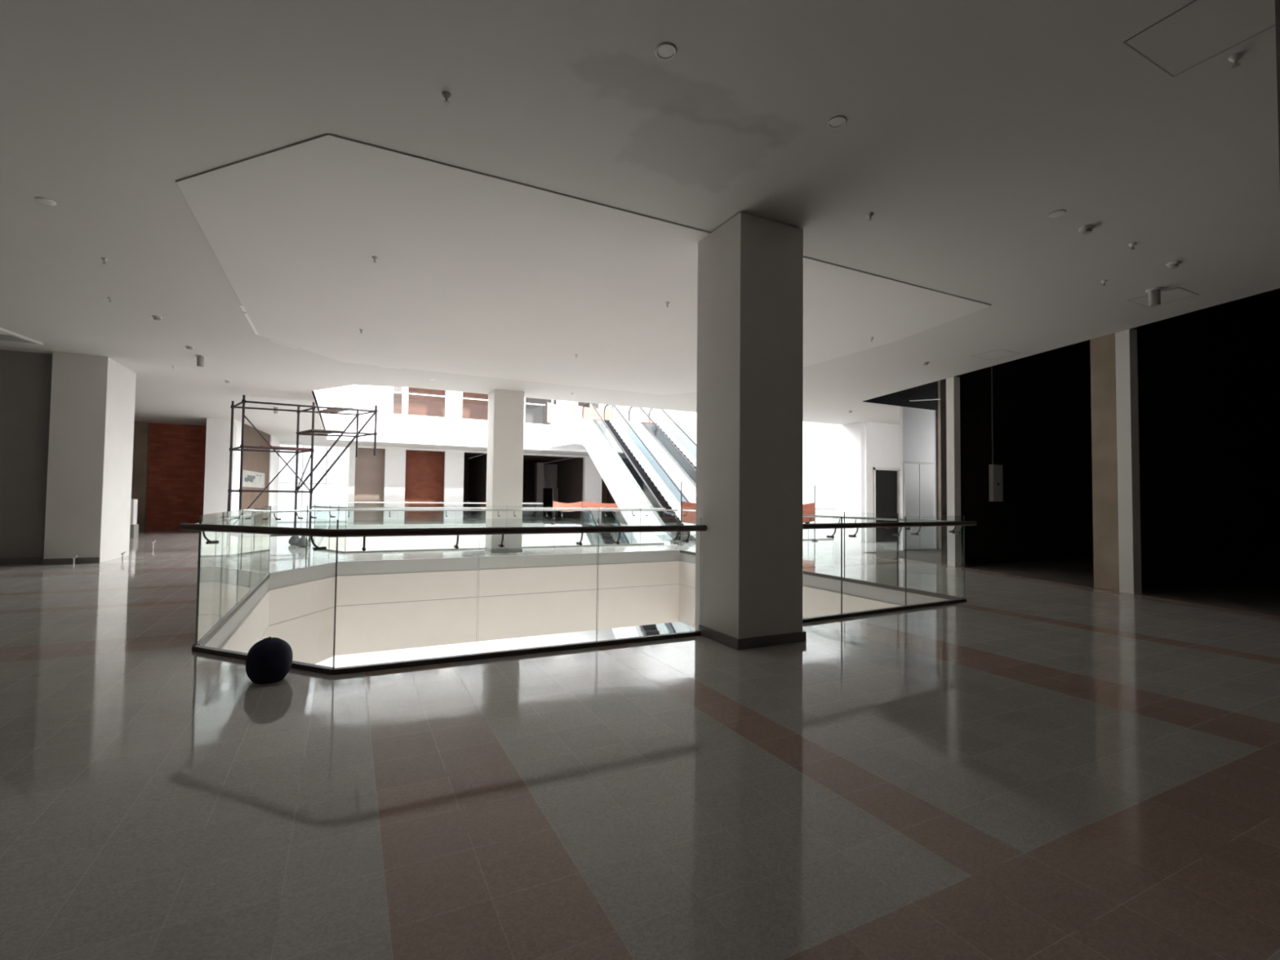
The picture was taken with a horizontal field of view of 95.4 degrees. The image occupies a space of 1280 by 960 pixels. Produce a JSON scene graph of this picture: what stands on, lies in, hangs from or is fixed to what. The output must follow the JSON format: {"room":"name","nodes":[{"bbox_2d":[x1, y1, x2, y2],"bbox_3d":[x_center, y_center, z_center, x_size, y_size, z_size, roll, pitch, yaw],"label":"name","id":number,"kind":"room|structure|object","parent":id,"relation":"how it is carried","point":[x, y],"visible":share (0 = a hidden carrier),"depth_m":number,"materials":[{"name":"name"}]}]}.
{"room":"shopping mall","nodes":[
{"label":"shopping mall","id":0,"kind":"room"},
{"bbox_2d":[0,349,52,557],"bbox_3d":[-16.384,-0.564,10.748,8.360,4.492,0.200,2,-2,-27],"label":"wall","id":1,"kind":"structure","parent":0,"point":[25,377],"depth_m":12.32,"materials":[{"name":"grey paint"}]},
{"bbox_2d":[0,556,43,564],"bbox_3d":[-16.367,1.608,10.573,8.340,0.140,0.020,2,-2,-27],"label":"baseboard","id":2,"kind":"structure","parent":1,"relation":"attached to","point":[31,560],"depth_m":12.24,"materials":[{"name":"tile"}]},
{"bbox_2d":[146,422,206,529],"bbox_3d":[-19.459,-0.122,25.064,2.650,4.492,0.250,2,-2,-27],"label":"brick wall","id":3,"kind":"structure","parent":0,"point":[176,452],"depth_m":24.77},
{"bbox_2d":[203,417,279,524],"bbox_3d":[-18.515,-0.030,27.524,1.550,4.492,10.200,2,-2,-27],"label":"wall","id":4,"kind":"structure","parent":0,"point":[218,430],"depth_m":22.91,"materials":[{"name":"white paint"}]},
{"bbox_2d":[241,423,270,509],"bbox_3d":[-17.430,-0.058,26.336,0.100,4.492,5.322,1,-2,-22],"label":"wall","id":5,"kind":"structure","parent":0,"point":[255,461],"depth_m":26.29,"materials":[{"name":"beige paint"}]},
{"bbox_2d":[242,470,264,488],"bbox_3d":[-17.220,-0.021,25.988,0.033,0.700,3.991,1,-2,-22],"label":"poster","id":6,"kind":"object","parent":5,"relation":"attached to","point":[250,478],"visible":0.95,"depth_m":25.77,"materials":[{"name":"paper"}]},
{"bbox_2d":[353,448,385,521],"bbox_3d":[-16.480,0.254,35.429,1.900,4.492,0.100,2,-2,-27],"label":"wall","id":7,"kind":"structure","parent":0,"point":[369,486],"depth_m":35.39,"materials":[{"name":"paint"}]},
{"bbox_2d":[404,449,443,520],"bbox_3d":[-13.981,0.344,37.358,2.600,4.492,0.100,2,-2,-27],"label":"wall","id":8,"kind":"structure","parent":0,"point":[424,477],"depth_m":37.36,"materials":[{"name":"brown wood"}]},
{"bbox_2d":[320,533,545,551],"bbox_3d":[-3.926,3.458,26.011,18.180,1.730,15.910,2,-2,-27],"label":"wall","id":9,"kind":"structure","parent":0,"point":[421,542],"depth_m":30.82,"materials":[{"name":"grey paint"}]},
{"bbox_2d":[280,441,601,521],"bbox_3d":[-11.063,0.369,37.175,20.850,4.492,0.350,2,-2,-27],"label":"wall","id":10,"kind":"structure","parent":0,"point":[394,457],"depth_m":36.45,"materials":[{"name":"white paint"}]},
{"bbox_2d":[277,444,350,522],"bbox_3d":[-18.616,0.201,33.280,3.600,4.400,0.080,2,-2,-27],"label":"window","id":11,"kind":"structure","parent":10,"relation":"in","point":[326,483],"depth_m":33.39,"materials":[{"name":"white paint"}]},
{"bbox_2d":[441,451,444,520],"bbox_3d":[-13.679,0.277,36.761,2.620,4.592,1.240,2,-2,-27],"label":"wall","id":12,"kind":"structure","parent":0,"point":[443,451],"depth_m":37.67,"materials":[{"name":"white paint"}]},
{"bbox_2d":[311,389,587,452],"bbox_3d":[-4.410,-2.719,26.986,18.170,1.470,14.020,2,-2,-27],"label":"wall","id":13,"kind":"structure","parent":0,"point":[390,428],"depth_m":31.09,"materials":[{"name":"white paint"}]},
{"bbox_2d":[335,386,545,425],"bbox_3d":[-10.534,-4.000,31.796,11.050,1.320,0.148,2,-2,-27],"label":"glass railing","id":14,"kind":"object","parent":13,"relation":"on","point":[462,397],"visible":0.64,"depth_m":31.28,"materials":[{"name":"teal"}]},
{"bbox_2d":[462,458,469,516],"bbox_3d":[-14.068,0.579,44.475,1.950,4.492,0.100,2,-2,-27],"label":"wall","id":15,"kind":"structure","parent":0,"point":[466,462],"depth_m":44.77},
{"bbox_2d":[464,452,487,519],"bbox_3d":[-12.327,0.433,41.022,1.970,4.592,7.640,2,-2,-27],"label":"wall","id":16,"kind":"structure","parent":0,"point":[477,461],"depth_m":41.65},
{"bbox_2d":[315,622,673,667],"bbox_3d":[-7.290,7.997,20.186,33.500,0.200,47.000,2,-2,-27],"label":"floor","id":17,"kind":"structure","parent":0,"point":[425,652],"depth_m":28.22,"materials":[{"name":"tile"}]},
{"bbox_2d":[575,506,675,639],"bbox_3d":[-0.455,5.447,26.501,1.850,8.220,13.877,1,-2,-20],"label":"escalator","id":18,"kind":"object","parent":17,"relation":"on","point":[588,538],"visible":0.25,"depth_m":25.56,"materials":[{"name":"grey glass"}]},
{"bbox_2d":[622,523,694,632],"bbox_3d":[2.135,5.505,27.423,1.850,8.220,13.877,1,-2,-20],"label":"escalator","id":19,"kind":"object","parent":17,"relation":"on","point":[679,627],"visible":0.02,"depth_m":25.96,"materials":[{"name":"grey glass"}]},
{"bbox_2d":[393,386,599,424],"bbox_3d":[-9.731,-4.905,41.660,14.600,3.640,0.100,2,-2,-27],"label":"wall","id":20,"kind":"structure","parent":0,"point":[418,405],"depth_m":40.37,"materials":[{"name":"paint"}]},
{"bbox_2d":[314,621,692,664],"bbox_3d":[-7.249,4.059,20.317,33.500,0.120,47.000,2,-2,-27],"label":"trim","id":21,"kind":"structure","parent":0,"point":[676,621],"depth_m":14.41,"materials":[{"name":"white paint"}]},
{"bbox_2d":[402,386,617,422],"bbox_3d":[-10.996,-5.881,37.382,20.850,5.400,0.350,2,-2,-27],"label":"wall","id":22,"kind":"structure","parent":0,"point":[453,406],"depth_m":36.81,"materials":[{"name":"white paint"}]},
{"bbox_2d":[325,384,403,414],"bbox_3d":[-17.509,-5.187,33.987,6.850,3.600,0.080,2,-2,-27],"label":"window","id":23,"kind":"structure","parent":22,"relation":"in","point":[353,384],"depth_m":34.83,"materials":[{"name":"white paint"}]},
{"bbox_2d":[522,462,534,515],"bbox_3d":[-10.345,0.755,48.585,4.700,4.492,0.100,2,-2,-27],"label":"wall","id":24,"kind":"structure","parent":0,"point":[528,486],"depth_m":49.02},
{"bbox_2d":[533,462,558,518],"bbox_3d":[-7.162,0.820,44.979,2.150,4.192,1.600,2,-2,-27],"label":"wall","id":25,"kind":"structure","parent":0,"point":[545,474],"depth_m":44.28,"materials":[{"name":"grey paint"}]},
{"bbox_2d":[523,455,582,519],"bbox_3d":[-8.155,0.584,44.239,4.720,4.592,9.640,2,-2,-27],"label":"wall","id":26,"kind":"structure","parent":0,"point":[570,469],"depth_m":44.05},
{"bbox_2d":[219,560,900,664],"bbox_3d":[-1.247,2.973,10.545,9.990,1.730,9.160,2,-2,-27],"label":"fascia","id":27,"kind":"structure","parent":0,"point":[375,612],"depth_m":13.94,"materials":[{"name":"grey paint"}]},
{"bbox_2d":[546,418,629,449],"bbox_3d":[-2.046,-2.520,34.040,6.000,1.350,3.500,2,-2,-27],"label":"wall","id":28,"kind":"structure","parent":0,"point":[569,433],"depth_m":32.33,"materials":[{"name":"white paint"}]},
{"bbox_2d":[544,399,613,424],"bbox_3d":[-3.566,-4.058,34.919,4.441,1.750,0.295,2,-2,-28],"label":"barrier","id":29,"kind":"object","parent":28,"relation":"on","point":[555,413],"visible":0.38,"depth_m":34.69,"materials":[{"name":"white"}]},
{"bbox_2d":[601,477,607,519],"bbox_3d":[-3.041,0.650,43.083,1.400,4.492,0.100,2,-2,-27],"label":"wall","id":30,"kind":"structure","parent":0,"point":[604,488],"depth_m":43.21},
{"bbox_2d":[607,488,615,519],"bbox_3d":[-2.694,0.581,42.397,1.420,4.592,1.440,2,-2,-27],"label":"wall","id":31,"kind":"structure","parent":0,"point":[610,499],"depth_m":42.76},
{"bbox_2d":[0,515,1279,959],"bbox_3d":[-4.913,2.944,20.964,38.200,1.600,54.000,2,-2,-27],"label":"floor","id":32,"kind":"structure","parent":0,"point":[1024,768],"depth_m":3.11,"materials":[{"name":"tile"}]},
{"bbox_2d":[71,555,77,565],"bbox_3d":[-11.728,1.670,12.079,0.089,0.214,0.028,2,-2,-27],"label":"pipe","id":33,"kind":"object","parent":32,"relation":"on","point":[76,556],"visible":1,"depth_m":12.06,"materials":[{"name":"white plastic"}]},
{"bbox_2d":[41,351,136,564],"bbox_3d":[-12.498,-0.438,13.307,0.917,4.492,1.920,2,-2,-27],"label":"pillar","id":34,"kind":"structure","parent":32,"relation":"on","point":[88,502],"depth_m":12.56,"materials":[{"name":"paint"}]},
{"bbox_2d":[129,498,138,537],"bbox_3d":[-17.630,1.316,19.980,0.560,1.320,0.500,2,-2,-27],"label":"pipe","id":35,"kind":"object","parent":32,"relation":"on","point":[134,526],"visible":0.44,"depth_m":19.93,"materials":[{"name":"white metal"}]},
{"bbox_2d":[131,421,150,530],"bbox_3d":[-20.898,-0.164,24.256,0.650,4.492,0.500,2,-2,-27],"label":"concrete column","id":36,"kind":"structure","parent":32,"relation":"on","point":[141,429],"depth_m":24.10,"materials":[{"name":"grey concrete"}]},
{"bbox_2d":[192,506,271,645],"bbox_3d":[-5.644,1.074,8.249,0.134,1.320,5.800,2,-2,-27],"label":"glass railing","id":37,"kind":"object","parent":32,"relation":"on","point":[232,570],"visible":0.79,"depth_m":7.08,"materials":[{"name":"teal"}]},
{"bbox_2d":[245,636,293,684],"bbox_3d":[-3.012,1.452,4.731,0.325,0.349,0.322,2,-2,-27],"label":"ball","id":38,"kind":"object","parent":32,"relation":"on","point":[269,660],"visible":1,"depth_m":4.63,"materials":[{"name":"black rubber"}]},
{"bbox_2d":[288,535,299,545],"bbox_3d":[-10.537,1.809,17.782,0.340,0.340,0.335,2,-2,-27],"label":"sack","id":39,"kind":"object","parent":32,"relation":"on","point":[293,540],"visible":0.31,"depth_m":17.66,"materials":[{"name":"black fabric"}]},
{"bbox_2d":[226,395,377,546],"bbox_3d":[-10.153,-0.176,17.572,3.930,4.298,1.680,2,-2,-27],"label":"scaffold","id":40,"kind":"object","parent":32,"relation":"on","point":[313,432],"visible":0.82,"depth_m":17.42,"materials":[{"name":"black metal"}]},
{"bbox_2d":[296,535,310,547],"bbox_3d":[-9.837,1.791,17.015,0.340,0.340,0.335,2,-2,-27],"label":"sack","id":41,"kind":"object","parent":32,"relation":"on","point":[301,543],"visible":0.79,"depth_m":16.91,"materials":[{"name":"grey fabric"}]},
{"bbox_2d":[312,500,328,547],"bbox_3d":[-12.416,1.483,22.742,0.134,1.320,13.950,2,-2,-27],"label":"glass railing","id":42,"kind":"object","parent":32,"relation":"on","point":[322,520],"visible":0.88,"depth_m":20.63,"materials":[{"name":"teal"}]},
{"bbox_2d":[329,501,543,526],"bbox_3d":[-10.603,1.797,31.619,11.050,1.320,0.142,2,-2,-27],"label":"glass railing","id":43,"kind":"object","parent":32,"relation":"on","point":[330,501],"visible":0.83,"depth_m":31.02,"materials":[{"name":"teal"}]},
{"bbox_2d":[177,515,706,675],"bbox_3d":[-1.773,1.025,5.516,5.234,1.320,1.140,1,-2,-10],"label":"glass railing","id":44,"kind":"object","parent":32,"relation":"on","point":[311,532],"visible":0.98,"depth_m":5.40,"materials":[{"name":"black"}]},
{"bbox_2d":[268,505,679,576],"bbox_3d":[-3.403,1.306,14.509,10.136,1.320,1.644,2,-2,-37],"label":"glass railing","id":45,"kind":"object","parent":32,"relation":"on","point":[306,568],"visible":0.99,"depth_m":14.03,"materials":[{"name":"teal"}]},
{"bbox_2d":[311,505,665,553],"bbox_3d":[-4.007,1.421,17.264,10.600,1.260,1.624,1,-2,-17],"label":"glass railing","id":46,"kind":"object","parent":32,"relation":"on","point":[314,507],"visible":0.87,"depth_m":16.72,"materials":[{"name":"teal"}]},
{"bbox_2d":[484,389,524,552],"bbox_3d":[-3.834,-0.240,16.500,0.870,4.492,0.830,2,-2,-27],"label":"pillar","id":47,"kind":"structure","parent":32,"relation":"on","point":[505,416],"depth_m":16.16,"materials":[{"name":"paint"}]},
{"bbox_2d":[550,489,620,524],"bbox_3d":[-2.517,1.627,34.752,5.840,2.000,0.234,2,-2,-27],"label":"barrier","id":48,"kind":"object","parent":32,"relation":"on","point":[582,504],"visible":0.43,"depth_m":34.31,"materials":[{"name":"orange"}]},
{"bbox_2d":[581,402,695,544],"bbox_3d":[-0.393,-0.349,26.693,1.850,8.220,13.877,1,-2,-20],"label":"escalator","id":49,"kind":"object","parent":32,"relation":"on","point":[631,480],"visible":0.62,"depth_m":25.47,"materials":[{"name":"white metal"}]},
{"bbox_2d":[628,406,696,504],"bbox_3d":[2.197,-0.291,27.615,1.850,8.220,13.877,1,-2,-20],"label":"escalator","id":50,"kind":"object","parent":32,"relation":"on","point":[679,463],"visible":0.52,"depth_m":28.83,"materials":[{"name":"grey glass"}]},
{"bbox_2d":[677,481,817,545],"bbox_3d":[3.985,1.177,20.622,6.040,2.100,0.334,2,-2,-27],"label":"barrier","id":51,"kind":"object","parent":32,"relation":"on","point":[807,508],"visible":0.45,"depth_m":19.57,"materials":[{"name":"orange"}]},
{"bbox_2d":[694,211,806,649],"bbox_3d":[1.214,-0.511,6.481,0.895,4.478,0.845,2,-2,-27],"label":"pillar","id":52,"kind":"structure","parent":32,"relation":"on","point":[749,402],"depth_m":6.15,"materials":[{"name":"paint"}]},
{"bbox_2d":[802,508,835,540],"bbox_3d":[6.497,1.672,22.390,2.600,1.320,0.134,2,-2,-27],"label":"glass railing","id":53,"kind":"object","parent":32,"relation":"on","point":[815,508],"visible":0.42,"depth_m":22.64,"materials":[{"name":"teal"}]},
{"bbox_2d":[680,506,965,599],"bbox_3d":[3.108,1.322,12.913,0.156,1.320,8.772,2,-2,-26],"label":"glass railing","id":54,"kind":"object","parent":32,"relation":"on","point":[898,588],"visible":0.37,"depth_m":10.34,"materials":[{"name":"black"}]},
{"bbox_2d":[802,515,977,622],"bbox_3d":[3.264,1.157,7.877,4.145,1.320,0.169,2,-2,-29],"label":"glass railing","id":55,"kind":"object","parent":32,"relation":"on","point":[855,525],"visible":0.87,"depth_m":7.86,"materials":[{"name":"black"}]},
{"bbox_2d":[936,380,941,548],"bbox_3d":[9.855,-0.807,19.266,0.630,6.100,0.500,2,-2,-27],"label":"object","id":56,"kind":"structure","parent":32,"relation":"on","point":[938,411],"depth_m":18.92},
{"bbox_2d":[946,376,961,566],"bbox_3d":[7.478,-0.206,13.885,0.170,4.490,0.247,1,-2,-13],"label":"post","id":57,"kind":"object","parent":32,"relation":"on","point":[953,384],"visible":1,"depth_m":13.81,"materials":[{"name":"paint"}]},
{"bbox_2d":[1089,327,1137,591],"bbox_3d":[8.494,-0.761,10.415,0.500,5.392,0.443,1,-2,-13],"label":"concrete column","id":58,"kind":"structure","parent":32,"relation":"on","point":[1103,362],"depth_m":10.33,"materials":[{"name":"beige concrete"}]},
{"bbox_2d":[1115,328,1142,594],"bbox_3d":[8.374,-0.325,9.989,0.170,4.490,0.237,1,-2,-13],"label":"post","id":59,"kind":"object","parent":32,"relation":"on","point":[1126,341],"visible":1,"depth_m":9.92,"materials":[{"name":"paint"}]},
{"bbox_2d":[1275,0,1279,182],"bbox_3d":[2.796,-0.655,1.846,0.860,4.492,0.870,2,-2,-27],"label":"pillar","id":60,"kind":"structure","parent":32,"relation":"on","point":[1277,2],"depth_m":2.06,"materials":[{"name":"grey paint"}]},
{"bbox_2d":[0,0,1279,457],"bbox_3d":[-3.048,-3.297,17.594,38.200,1.708,46.005,2,-2,-27],"label":"ceiling","id":61,"kind":"structure","parent":0,"point":[969,123],"depth_m":4.93,"materials":[{"name":"paint"}]},
{"bbox_2d":[0,327,43,344],"bbox_3d":[-12.597,-2.759,10.617,2.100,0.033,1.250,2,-2,-27],"label":"ceiling opening","id":62,"kind":"structure","parent":61,"relation":"attached to","point":[5,335],"depth_m":11.18,"materials":[{"name":"paint"}]},
{"bbox_2d":[35,196,56,205],"bbox_3d":[-6.093,-2.854,5.971,0.156,0.014,0.156,2,-2,-27],"label":"speaker","id":63,"kind":"object","parent":61,"relation":"attached to","point":[45,201],"visible":1,"depth_m":5.95},
{"bbox_2d":[101,257,108,264],"bbox_3d":[-6.822,-2.788,7.416,0.072,0.066,0.072,2,-2,-27],"label":"sprinkler","id":64,"kind":"object","parent":61,"relation":"attached to","point":[103,259],"visible":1,"depth_m":7.41,"materials":[{"name":"grey metal"}]},
{"bbox_2d":[151,315,162,320],"bbox_3d":[-8.148,-2.724,9.827,0.140,0.062,0.140,2,-2,-27],"label":"smoke detector","id":65,"kind":"object","parent":61,"relation":"attached to","point":[155,317],"visible":1,"depth_m":9.79,"materials":[{"name":"white plastic"}]},
{"bbox_2d":[185,345,194,349],"bbox_3d":[-9.106,-2.670,11.773,0.140,0.062,0.140,2,-2,-27],"label":"smoke detector","id":66,"kind":"object","parent":61,"relation":"attached to","point":[188,347],"visible":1,"depth_m":11.74,"materials":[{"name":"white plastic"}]},
{"bbox_2d":[195,355,205,367],"bbox_3d":[-9.489,-2.563,12.574,0.190,0.230,0.187,2,-2,-27],"label":"speaker","id":67,"kind":"object","parent":61,"relation":"hanging from","point":[200,358],"visible":1,"depth_m":12.52},
{"bbox_2d":[272,406,279,413],"bbox_3d":[-12.277,-2.358,19.643,0.190,0.230,0.187,2,-2,-27],"label":"speaker","id":68,"kind":"object","parent":61,"relation":"hanging from","point":[275,407],"visible":0.91,"depth_m":19.59},
{"bbox_2d":[441,91,451,105],"bbox_3d":[-1.438,-2.833,4.327,0.072,0.066,0.072,2,-2,-27],"label":"sprinkler","id":69,"kind":"object","parent":61,"relation":"attached to","point":[446,95],"visible":1,"depth_m":4.32,"materials":[{"name":"silver metal"}]},
{"bbox_2d":[176,133,991,395],"bbox_3d":[-1.093,-2.651,10.634,10.570,0.024,9.080,2,-2,-27],"label":"ceiling panel","id":70,"kind":"object","parent":61,"relation":"attached to","point":[473,273],"visible":0.85,"depth_m":7.92,"materials":[{"name":"paint"}]},
{"bbox_2d":[239,304,245,311],"bbox_3d":[-6.337,-2.736,9.289,0.045,0.006,0.350,2,-2,-27],"label":"trim","id":71,"kind":"structure","parent":70,"relation":"attached to","point":[241,306],"depth_m":9.27,"materials":[{"name":"white paint"}]},
{"bbox_2d":[244,312,258,334],"bbox_3d":[-6.776,-2.712,10.159,0.045,0.006,1.400,2,-2,-27],"label":"trim","id":72,"kind":"structure","parent":70,"relation":"attached to","point":[246,314],"depth_m":10.10,"materials":[{"name":"white paint"}]},
{"bbox_2d":[268,339,297,348],"bbox_3d":[-7.005,-2.672,11.459,0.045,0.006,0.695,0,-2,14],"label":"trim","id":73,"kind":"structure","parent":70,"relation":"attached to","point":[268,340],"depth_m":11.44,"materials":[{"name":"white paint"}]},
{"bbox_2d":[371,256,377,262],"bbox_3d":[-3.302,-2.742,7.250,0.072,0.066,0.072,2,-2,-27],"label":"sprinkler","id":74,"kind":"object","parent":70,"relation":"attached to","point":[374,258],"visible":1,"depth_m":7.24,"materials":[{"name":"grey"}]},
{"bbox_2d":[175,133,991,305],"bbox_3d":[-1.093,-2.650,10.634,10.584,0.005,9.094,2,-2,-27],"label":"trim","id":75,"kind":"structure","parent":70,"relation":"attached to","point":[326,133],"depth_m":5.47,"materials":[{"name":"grey"}]},
{"bbox_2d":[654,42,676,60],"bbox_3d":[0.173,-2.861,3.885,0.148,0.020,0.148,2,-2,-27],"label":"recessed light","id":76,"kind":"object","parent":61,"relation":"in","point":[664,51],"visible":1,"depth_m":3.88,"materials":[{"name":"white plastic"}]},
{"bbox_2d":[826,115,846,128],"bbox_3d":[1.553,-2.822,4.590,0.148,0.020,0.148,2,-2,-27],"label":"recessed light","id":77,"kind":"object","parent":61,"relation":"in","point":[837,122],"visible":1,"depth_m":4.59,"materials":[{"name":"grey plastic"}]},
{"bbox_2d":[866,212,874,221],"bbox_3d":[2.394,-2.735,6.053,0.072,0.066,0.072,2,-2,-27],"label":"sprinkler","id":78,"kind":"object","parent":61,"relation":"attached to","point":[869,215],"visible":1,"depth_m":6.04,"materials":[{"name":"grey metal"}]},
{"bbox_2d":[909,398,940,401],"bbox_3d":[10.292,-2.626,18.749,3.951,0.440,0.057,1,-2,-18],"label":"pipe","id":79,"kind":"object","parent":61,"relation":"attached to","point":[929,398],"visible":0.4,"depth_m":18.29,"materials":[{"name":"white plastic"}]},
{"bbox_2d":[922,361,928,365],"bbox_3d":[6.110,-2.485,12.454,0.140,0.062,0.140,2,-2,-27],"label":"smoke detector","id":80,"kind":"object","parent":61,"relation":"attached to","point":[925,363],"visible":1,"depth_m":12.41,"materials":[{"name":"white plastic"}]},
{"bbox_2d":[972,349,1019,359],"bbox_3d":[7.177,-2.526,11.749,0.650,0.004,0.600,2,-2,-27],"label":"ceiling hatch","id":81,"kind":"object","parent":61,"relation":"attached to","point":[998,353],"visible":1,"depth_m":11.73,"materials":[{"name":"grey"}]},
{"bbox_2d":[1047,209,1066,217],"bbox_3d":[4.299,-2.742,6.005,0.156,0.014,0.156,2,-2,-27],"label":"speaker","id":82,"kind":"object","parent":61,"relation":"attached to","point":[1057,213],"visible":1,"depth_m":5.99},
{"bbox_2d":[1078,224,1094,235],"bbox_3d":[4.839,-2.703,6.309,0.140,0.062,0.140,2,-2,-27],"label":"smoke detector","id":83,"kind":"object","parent":61,"relation":"attached to","point":[1086,229],"visible":1,"depth_m":6.28,"materials":[{"name":"white plastic"}]},
{"bbox_2d":[1101,280,1107,285],"bbox_3d":[6.217,-2.637,7.796,0.072,0.066,0.072,2,-2,-27],"label":"sprinkler","id":84,"kind":"object","parent":61,"relation":"attached to","point":[1104,282],"visible":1,"depth_m":7.79,"materials":[{"name":"grey metal"}]},
{"bbox_2d":[1128,242,1136,250],"bbox_3d":[5.657,-2.679,6.687,0.072,0.066,0.072,2,-2,-27],"label":"sprinkler","id":85,"kind":"object","parent":61,"relation":"attached to","point":[1132,244],"visible":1,"depth_m":6.68,"materials":[{"name":"grey metal"}]},
{"bbox_2d":[1145,287,1163,307],"bbox_3d":[7.159,-2.534,8.100,0.190,0.230,0.187,2,-2,-27],"label":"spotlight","id":86,"kind":"object","parent":61,"relation":"hanging from","point":[1154,294],"visible":1,"depth_m":8.05,"materials":[{"name":"white metal"}]},
{"bbox_2d":[1127,287,1198,306],"bbox_3d":[7.544,-2.633,8.409,0.600,0.004,0.600,2,-2,-27],"label":"ceiling hatch","id":87,"kind":"object","parent":61,"relation":"attached to","point":[1178,293],"visible":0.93,"depth_m":8.36,"materials":[{"name":"grey"}]},
{"bbox_2d":[1166,261,1181,269],"bbox_3d":[6.612,-2.654,7.212,0.140,0.062,0.140,2,-2,-27],"label":"smoke detector","id":88,"kind":"object","parent":61,"relation":"attached to","point":[1174,264],"visible":1,"depth_m":7.18,"materials":[{"name":"white plastic"}]},
{"bbox_2d":[1123,0,1275,77],"bbox_3d":[3.584,-2.834,3.614,0.670,0.004,0.690,2,-2,-27],"label":"ceiling panel","id":89,"kind":"object","parent":61,"relation":"attached to","point":[1201,30],"visible":1,"depth_m":3.68,"materials":[{"name":"grey paint"}]},
{"bbox_2d":[1227,52,1243,68],"bbox_3d":[3.970,-2.790,3.880,0.072,0.066,0.072,2,-2,-27],"label":"sprinkler","id":90,"kind":"object","parent":61,"relation":"attached to","point":[1234,58],"visible":1,"depth_m":3.87,"materials":[{"name":"grey metal"}]},
{"bbox_2d":[615,405,865,542],"bbox_3d":[3.389,-0.005,31.947,0.250,17.200,22.400,2,-2,-27],"label":"wall","id":91,"kind":"structure","parent":0,"point":[833,458],"depth_m":23.42,"materials":[{"name":"white paint"}]},
{"bbox_2d":[864,421,900,542],"bbox_3d":[10.081,0.108,22.529,3.750,4.492,0.070,2,-2,-27],"label":"wall","id":92,"kind":"structure","parent":0,"point":[882,440],"depth_m":21.94,"materials":[{"name":"white paint"}]},
{"bbox_2d":[875,470,897,542],"bbox_3d":[9.323,0.975,22.163,1.290,2.720,0.040,2,-2,-27],"label":"door","id":93,"kind":"structure","parent":92,"relation":"attached to","point":[886,480],"depth_m":22.17,"materials":[{"name":"black metal"}]},
{"bbox_2d":[873,466,900,542],"bbox_3d":[9.360,0.932,22.082,1.400,2.800,0.060,2,-2,-27],"label":"door frame","id":94,"kind":"structure","parent":92,"relation":"attached to","point":[875,468],"depth_m":22.03,"materials":[{"name":"white metal"}]},
{"bbox_2d":[899,406,937,550],"bbox_3d":[8.905,-0.035,18.609,1.580,4.492,0.100,2,-2,-27],"label":"wall","id":95,"kind":"structure","parent":0,"point":[917,427],"depth_m":18.56,"materials":[{"name":"white paint"}]},
{"bbox_2d":[902,461,933,549],"bbox_3d":[8.845,0.806,18.460,1.420,2.760,0.050,2,-2,-27],"label":"door","id":96,"kind":"structure","parent":95,"relation":"in","point":[918,477],"depth_m":18.43,"materials":[{"name":"white metal"}]},
{"bbox_2d":[940,299,1279,587],"bbox_3d":[14.421,-1.066,11.213,12.621,6.220,19.000,2,-2,-27],"label":"wall store partition","id":97,"kind":"structure","parent":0,"point":[1209,378],"depth_m":13.12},
{"bbox_2d":[988,366,1003,501],"bbox_3d":[8.927,-1.661,14.622,0.400,4.400,0.120,2,-2,-27],"label":"electrical box","id":98,"kind":"object","parent":97,"relation":"attached to","point":[995,471],"visible":0.86,"depth_m":14.52,"materials":[{"name":"white plastic"}]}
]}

